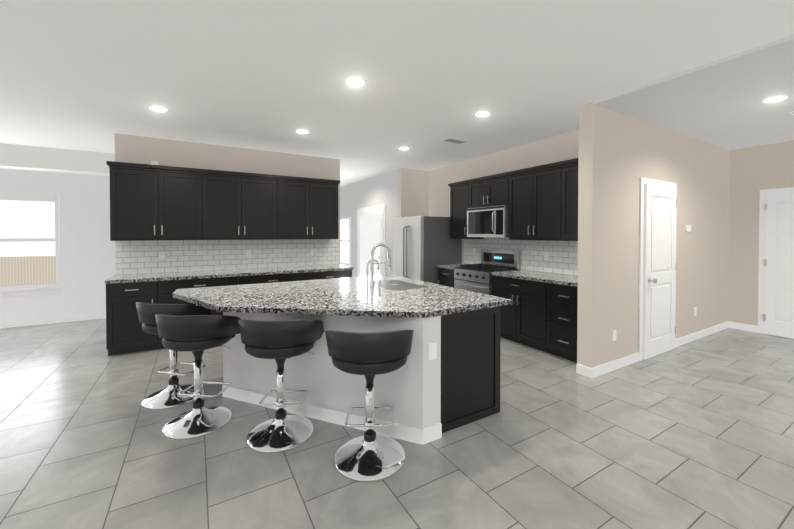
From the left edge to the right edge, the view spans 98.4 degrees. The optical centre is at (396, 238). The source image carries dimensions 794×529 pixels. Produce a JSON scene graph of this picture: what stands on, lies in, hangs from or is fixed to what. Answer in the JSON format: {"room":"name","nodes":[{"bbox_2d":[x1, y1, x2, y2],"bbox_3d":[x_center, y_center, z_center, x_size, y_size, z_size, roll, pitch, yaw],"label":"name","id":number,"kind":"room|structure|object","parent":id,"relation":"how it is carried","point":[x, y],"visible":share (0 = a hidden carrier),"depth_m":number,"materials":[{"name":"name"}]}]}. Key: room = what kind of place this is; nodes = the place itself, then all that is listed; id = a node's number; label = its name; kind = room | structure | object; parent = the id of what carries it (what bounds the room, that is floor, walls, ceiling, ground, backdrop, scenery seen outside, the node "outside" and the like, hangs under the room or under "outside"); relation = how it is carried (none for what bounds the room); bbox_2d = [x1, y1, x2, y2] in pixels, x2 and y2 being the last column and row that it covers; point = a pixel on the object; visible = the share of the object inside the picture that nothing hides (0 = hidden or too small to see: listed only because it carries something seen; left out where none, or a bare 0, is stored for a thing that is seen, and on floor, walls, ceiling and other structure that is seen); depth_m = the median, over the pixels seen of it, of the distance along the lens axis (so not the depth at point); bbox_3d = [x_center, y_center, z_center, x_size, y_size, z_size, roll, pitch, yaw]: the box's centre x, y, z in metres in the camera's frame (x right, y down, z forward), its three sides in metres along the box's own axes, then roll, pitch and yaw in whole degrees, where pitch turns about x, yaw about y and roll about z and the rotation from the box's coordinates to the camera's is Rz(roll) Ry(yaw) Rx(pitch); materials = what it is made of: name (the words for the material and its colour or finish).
{"room":"kitchen","nodes":[
{"label":"kitchen","id":0,"kind":"room"},
{"bbox_2d":[0,169,115,321],"bbox_3d":[-6.476,-0.002,5.128,4.150,2.780,0.150,0,1,-30],"label":"wall","id":1,"kind":"structure","parent":0,"point":[87,257],"depth_m":5.70,"materials":[{"name":"paint"}]},
{"bbox_2d":[0,191,63,296],"bbox_3d":[-6.297,0.088,5.111,1.920,1.620,0.058,0,1,-30],"label":"living room window","id":2,"kind":"structure","parent":1,"relation":"in","point":[29,245],"depth_m":5.42,"materials":[{"name":"white glass"}]},
{"bbox_2d":[0,313,105,328],"bbox_3d":[-6.422,1.338,5.082,4.120,0.100,0.014,0,1,-30],"label":"baseboard","id":3,"kind":"structure","parent":1,"relation":"attached to","point":[19,323],"depth_m":5.55,"materials":[{"name":"white wood"}]},
{"bbox_2d":[115,133,339,263],"bbox_3d":[-2.400,-0.005,5.374,3.130,2.780,0.150,0,1,-30],"label":"wall","id":4,"kind":"structure","parent":0,"point":[147,150],"depth_m":5.14,"materials":[{"name":"paint"}]},
{"bbox_2d":[109,165,208,240],"bbox_3d":[-3.170,-0.455,4.625,1.049,0.900,0.346,0,1,-30],"label":"upper cabinet","id":5,"kind":"object","parent":4,"relation":"attached to","point":[172,229],"depth_m":4.46,"materials":[{"name":"black wood"}]},
{"bbox_2d":[209,173,280,240],"bbox_3d":[-2.342,-0.462,5.111,1.108,0.900,0.346,0,1,-30],"label":"upper cabinet","id":6,"kind":"object","parent":4,"relation":"attached to","point":[240,205],"depth_m":4.98,"materials":[{"name":"black wood"}]},
{"bbox_2d":[281,177,339,236],"bbox_3d":[-1.514,-0.468,5.596,1.049,0.900,0.346,0,1,-30],"label":"upper cabinet","id":7,"kind":"object","parent":4,"relation":"attached to","point":[308,208],"depth_m":5.46,"materials":[{"name":"black wood"}]},
{"bbox_2d":[340,169,396,276],"bbox_3d":[-1.049,-0.051,8.960,0.150,2.780,4.430,0,1,-30],"label":"wall","id":8,"kind":"structure","parent":0,"point":[381,189],"depth_m":8.07,"materials":[{"name":"paint"}]},
{"bbox_2d":[340,217,350,266],"bbox_3d":[-1.571,0.085,9.642,0.058,1.310,1.310,0,1,-30],"label":"nook window","id":9,"kind":"structure","parent":8,"relation":"in","point":[345,241],"depth_m":9.43,"materials":[{"name":"white glass"}]},
{"bbox_2d":[357,204,385,276],"bbox_3d":[-0.668,0.300,8.058,0.105,2.100,1.500,0,1,-30],"label":"door","id":10,"kind":"structure","parent":8,"relation":"in","point":[371,227],"depth_m":8.00,"materials":[{"name":"white wood"}]},
{"bbox_2d":[0,318,793,528],"bbox_3d":[-0.950,1.445,3.779,12.700,0.080,13.900,0,1,-30],"label":"floor","id":11,"kind":"structure","parent":0,"point":[697,434],"depth_m":2.27,"materials":[{"name":"tile"}]},
{"bbox_2d":[106,281,164,355],"bbox_3d":[-3.313,0.960,4.403,0.559,0.874,0.616,0,1,-30],"label":"base cabinet","id":12,"kind":"object","parent":11,"relation":"on","point":[124,332],"depth_m":4.12,"materials":[{"name":"black wood"}]},
{"bbox_2d":[105,265,352,284],"bbox_3d":[-2.208,0.494,5.036,3.118,0.040,0.631,0,1,-30],"label":"countertop","id":13,"kind":"structure","parent":12,"relation":"on","point":[120,278],"depth_m":4.73,"materials":[{"name":"grey stone"}]},
{"bbox_2d":[136,302,211,409],"bbox_3d":[-1.990,0.977,3.087,0.579,0.874,0.574,0,1,-30],"label":"stool","id":14,"kind":"object","parent":11,"relation":"on","point":[169,396],"visible":0.65,"depth_m":2.92,"materials":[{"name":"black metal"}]},
{"bbox_2d":[155,314,240,438],"bbox_3d":[-1.523,0.982,2.670,0.593,0.874,0.552,0,1,-30],"label":"stool","id":15,"kind":"object","parent":11,"relation":"on","point":[197,335],"visible":1,"depth_m":2.51,"materials":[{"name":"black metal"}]},
{"bbox_2d":[165,277,244,314],"bbox_3d":[-2.731,0.955,4.744,1.027,0.874,0.616,0,1,-30],"label":"base cabinet","id":16,"kind":"object","parent":11,"relation":"on","point":[170,286],"depth_m":4.46,"materials":[{"name":"black wood"}]},
{"bbox_2d":[245,273,308,283],"bbox_3d":[-1.946,0.949,5.204,1.027,0.874,0.616,0,1,-30],"label":"base cabinet","id":17,"kind":"object","parent":11,"relation":"on","point":[269,277],"depth_m":4.97,"materials":[{"name":"black wood"}]},
{"bbox_2d":[238,319,323,452],"bbox_3d":[-0.832,0.984,2.514,0.600,0.874,0.532,0,1,-30],"label":"stool","id":18,"kind":"object","parent":11,"relation":"on","point":[279,342],"visible":1,"depth_m":2.35,"materials":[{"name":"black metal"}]},
{"bbox_2d":[309,269,352,279],"bbox_3d":[-1.243,0.944,5.617,0.838,0.874,0.616,0,1,-30],"label":"base cabinet","id":19,"kind":"object","parent":11,"relation":"on","point":[341,273],"depth_m":5.39,"materials":[{"name":"black wood"}]},
{"bbox_2d":[222,303,508,444],"bbox_3d":[-0.473,0.976,3.136,1.958,0.874,2.002,0,1,-30],"label":"kitchen island","id":20,"kind":"object","parent":11,"relation":"on","point":[448,379],"depth_m":2.60,"materials":[{"name":"black"}]},
{"bbox_2d":[173,275,510,350],"bbox_3d":[-0.611,0.550,3.071,2.420,0.104,2.044,0,1,-30],"label":"island countertop","id":21,"kind":"structure","parent":20,"relation":"on","point":[353,301],"depth_m":2.86,"materials":[{"name":"grey stone"}]},
{"bbox_2d":[325,329,413,481],"bbox_3d":[-0.160,0.988,2.247,0.601,0.874,0.525,0,1,-30],"label":"stool","id":22,"kind":"object","parent":11,"relation":"on","point":[370,455],"visible":1,"depth_m":2.08,"materials":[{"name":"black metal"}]},
{"bbox_2d":[393,216,461,283],"bbox_3d":[0.526,0.491,6.471,0.999,1.760,0.950,0,1,-30],"label":"fridge","id":23,"kind":"object","parent":11,"relation":"on","point":[424,247],"visible":0.62,"depth_m":6.06,"materials":[{"name":"silver metal"}]},
{"bbox_2d":[437,266,455,287],"bbox_3d":[1.101,0.941,5.886,0.616,0.874,0.470,0,1,-30],"label":"base cabinet","id":24,"kind":"object","parent":11,"relation":"on","point":[446,277],"depth_m":5.74,"materials":[{"name":"black wood"}]},
{"bbox_2d":[441,262,468,269],"bbox_3d":[1.089,0.484,5.886,0.631,0.040,0.488,0,1,-30],"label":"countertop","id":25,"kind":"structure","parent":24,"relation":"on","point":[454,265],"depth_m":5.75,"materials":[{"name":"grey stone"}]},
{"bbox_2d":[454,249,519,294],"bbox_3d":[1.360,0.785,5.317,0.691,1.200,0.760,0,1,-30],"label":"range","id":26,"kind":"object","parent":11,"relation":"on","point":[474,277],"visible":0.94,"depth_m":5.23,"materials":[{"name":"silver metal"}]},
{"bbox_2d":[491,274,540,349],"bbox_3d":[1.832,0.957,4.640,0.616,0.874,0.880,0,1,-30],"label":"base cabinet","id":27,"kind":"object","parent":11,"relation":"on","point":[521,319],"depth_m":4.44,"materials":[{"name":"black wood"}]},
{"bbox_2d":[491,270,577,285],"bbox_3d":[1.950,0.502,4.419,0.631,0.040,1.366,0,1,-30],"label":"countertop","id":28,"kind":"structure","parent":27,"relation":"on","point":[529,275],"depth_m":4.34,"materials":[{"name":"grey stone"}]},
{"bbox_2d":[541,282,577,361],"bbox_3d":[2.163,0.964,4.076,0.616,0.874,0.547,0,1,-30],"label":"base cabinet","id":29,"kind":"object","parent":11,"relation":"on","point":[559,304],"depth_m":3.97,"materials":[{"name":"black wood"}]},
{"bbox_2d":[0,0,793,186],"bbox_3d":[-0.950,-1.270,3.745,12.700,0.450,13.900,0,1,-30],"label":"ceiling","id":30,"kind":"structure","parent":0,"point":[82,82],"depth_m":2.84,"materials":[{"name":"paint"}]},
{"bbox_2d":[147,105,169,111],"bbox_3d":[-2.524,-1.370,3.620,0.200,0.006,0.200,0,1,-30],"label":"recessed light","id":31,"kind":"object","parent":30,"relation":"in","point":[156,108],"visible":0.96,"depth_m":3.61,"materials":[{"name":"white"}]},
{"bbox_2d":[295,129,309,133],"bbox_3d":[-1.219,-1.380,4.420,0.200,0.006,0.200,0,1,-30],"label":"recessed light","id":32,"kind":"object","parent":30,"relation":"in","point":[302,131],"visible":0.96,"depth_m":4.42,"materials":[{"name":"white"}]},
{"bbox_2d":[343,77,365,86],"bbox_3d":[-0.366,-1.362,2.985,0.200,0.006,0.200,0,1,-30],"label":"recessed light","id":33,"kind":"object","parent":30,"relation":"in","point":[354,81],"visible":1,"depth_m":2.98,"materials":[{"name":"white"}]},
{"bbox_2d":[398,147,410,149],"bbox_3d":[0.112,-1.391,5.294,0.200,0.006,0.200,0,1,-30],"label":"recessed light","id":34,"kind":"object","parent":30,"relation":"in","point":[403,148],"visible":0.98,"depth_m":5.29,"materials":[{"name":"white"}]},
{"bbox_2d":[441,138,467,143],"bbox_3d":[0.817,-1.383,4.861,0.340,0.010,0.170,0,1,-30],"label":"ceiling vent","id":35,"kind":"object","parent":30,"relation":"in","point":[454,140],"visible":1,"depth_m":4.84,"materials":[{"name":"white metal"}]},
{"bbox_2d":[473,111,491,116],"bbox_3d":[0.944,-1.372,3.776,0.200,0.006,0.200,0,1,-30],"label":"recessed light","id":36,"kind":"object","parent":30,"relation":"in","point":[482,113],"visible":1,"depth_m":3.76,"materials":[{"name":"white"}]},
{"bbox_2d":[760,95,790,103],"bbox_3d":[3.630,-1.336,3.289,0.200,0.006,0.200,0,1,-30],"label":"recessed light","id":37,"kind":"object","parent":30,"relation":"in","point":[775,99],"visible":1,"depth_m":3.29,"materials":[{"name":"white"}]},
{"bbox_2d":[397,168,428,217],"bbox_3d":[0.403,-0.028,7.157,0.830,2.780,0.150,0,1,-30],"label":"wall","id":38,"kind":"structure","parent":0,"point":[412,192],"depth_m":7.01,"materials":[{"name":"paint"}]},
{"bbox_2d":[429,130,578,263],"bbox_3d":[1.688,-0.009,5.639,0.150,2.780,3.770,0,1,-30],"label":"wall","id":39,"kind":"structure","parent":0,"point":[564,147],"depth_m":5.57,"materials":[{"name":"paint"}]},
{"bbox_2d":[450,182,468,237],"bbox_3d":[1.210,-0.472,5.950,0.346,0.900,0.480,0,1,-30],"label":"upper cabinet","id":40,"kind":"object","parent":39,"relation":"attached to","point":[459,194],"depth_m":5.89,"materials":[{"name":"black wood"}]},
{"bbox_2d":[461,198,508,237],"bbox_3d":[1.495,-0.282,5.354,0.459,0.524,0.790,0,1,-30],"label":"microwave","id":41,"kind":"object","parent":39,"relation":"attached to","point":[482,219],"depth_m":5.23,"materials":[{"name":"silver metal"}]},
{"bbox_2d":[469,174,508,201],"bbox_3d":[1.544,-0.700,5.377,0.346,0.429,0.840,0,1,-30],"label":"upper cabinet","id":42,"kind":"object","parent":39,"relation":"attached to","point":[485,189],"depth_m":5.24,"materials":[{"name":"black wood"}]},
{"bbox_2d":[509,166,552,237],"bbox_3d":[1.979,-0.456,4.639,0.346,0.900,0.879,0,1,-30],"label":"upper cabinet","id":43,"kind":"object","parent":39,"relation":"attached to","point":[530,214],"depth_m":4.59,"materials":[{"name":"black wood"}]},
{"bbox_2d":[553,162,577,237],"bbox_3d":[2.280,-0.449,4.126,0.346,0.900,0.547,0,1,-30],"label":"upper cabinet","id":44,"kind":"object","parent":39,"relation":"attached to","point":[565,176],"depth_m":4.17,"materials":[{"name":"black wood"}]},
{"bbox_2d":[577,102,592,367],"bbox_3d":[1.926,0.018,3.506,0.003,2.780,0.150,0,1,-30],"label":"wall","id":45,"kind":"structure","parent":0,"point":[585,235],"depth_m":3.50,"materials":[{"name":"paint"}]},
{"bbox_2d":[592,104,729,367],"bbox_3d":[3.522,0.006,4.442,3.697,2.780,0.150,0,1,-30],"label":"wall","id":46,"kind":"structure","parent":0,"point":[628,152],"depth_m":3.94,"materials":[{"name":"paint"}]},
{"bbox_2d":[612,330,615,340],"bbox_3d":[2.327,1.036,3.662,0.070,0.115,0.009,0,1,-30],"label":"outlet","id":47,"kind":"object","parent":46,"relation":"attached to","point":[613,335],"visible":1,"depth_m":3.65,"materials":[{"name":"white plastic"}]},
{"bbox_2d":[589,352,638,377],"bbox_3d":[2.361,1.356,3.684,0.944,0.100,0.014,0,1,-30],"label":"baseboard","id":48,"kind":"structure","parent":46,"relation":"attached to","point":[599,370],"depth_m":3.64,"materials":[{"name":"white wood"}]},
{"bbox_2d":[638,177,676,360],"bbox_3d":[3.157,0.350,4.136,0.900,2.100,0.018,0,1,-30],"label":"door frame","id":49,"kind":"structure","parent":46,"relation":"attached to","point":[643,181],"depth_m":3.92,"materials":[{"name":"white wood"}]},
{"bbox_2d":[643,184,676,359],"bbox_3d":[3.188,0.380,4.092,0.768,2.018,0.119,0,1,-30],"label":"closet door","id":50,"kind":"structure","parent":46,"relation":"in","point":[659,275],"depth_m":4.08,"materials":[{"name":"white wood"}]},
{"bbox_2d":[685,225,690,231],"bbox_3d":[3.866,-0.135,4.541,0.120,0.085,0.025,0,1,-30],"label":"thermostat","id":51,"kind":"object","parent":46,"relation":"attached to","point":[688,228],"visible":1,"depth_m":4.52,"materials":[{"name":"white plastic"}]},
{"bbox_2d":[675,321,729,347],"bbox_3d":[4.351,1.341,4.851,1.870,0.100,0.014,0,1,-30],"label":"baseboard","id":52,"kind":"structure","parent":46,"relation":"attached to","point":[700,334],"depth_m":4.79,"materials":[{"name":"white wood"}]},
{"bbox_2d":[728,140,793,338],"bbox_3d":[6.484,0.022,3.194,0.150,2.780,5.300,0,1,-30],"label":"wall","id":53,"kind":"structure","parent":0,"point":[754,170],"depth_m":5.12,"materials":[{"name":"paint"}]},
{"bbox_2d":[730,321,757,332],"bbox_3d":[5.236,1.337,5.175,0.014,0.100,0.310,0,1,-30],"label":"baseboard","id":54,"kind":"structure","parent":53,"relation":"attached to","point":[752,328],"depth_m":5.16,"materials":[{"name":"white wood"}]},
{"bbox_2d":[758,187,793,333],"bbox_3d":[5.566,0.344,4.597,0.018,2.100,1.000,0,1,-30],"label":"door frame","id":55,"kind":"structure","parent":53,"relation":"attached to","point":[761,277],"depth_m":4.99,"materials":[{"name":"white wood"}]},
{"bbox_2d":[763,192,793,338],"bbox_3d":[5.518,0.374,4.573,0.119,2.018,0.868,0,1,-30],"label":"door","id":56,"kind":"structure","parent":53,"relation":"in","point":[778,317],"depth_m":4.83,"materials":[{"name":"white wood"}]}
]}

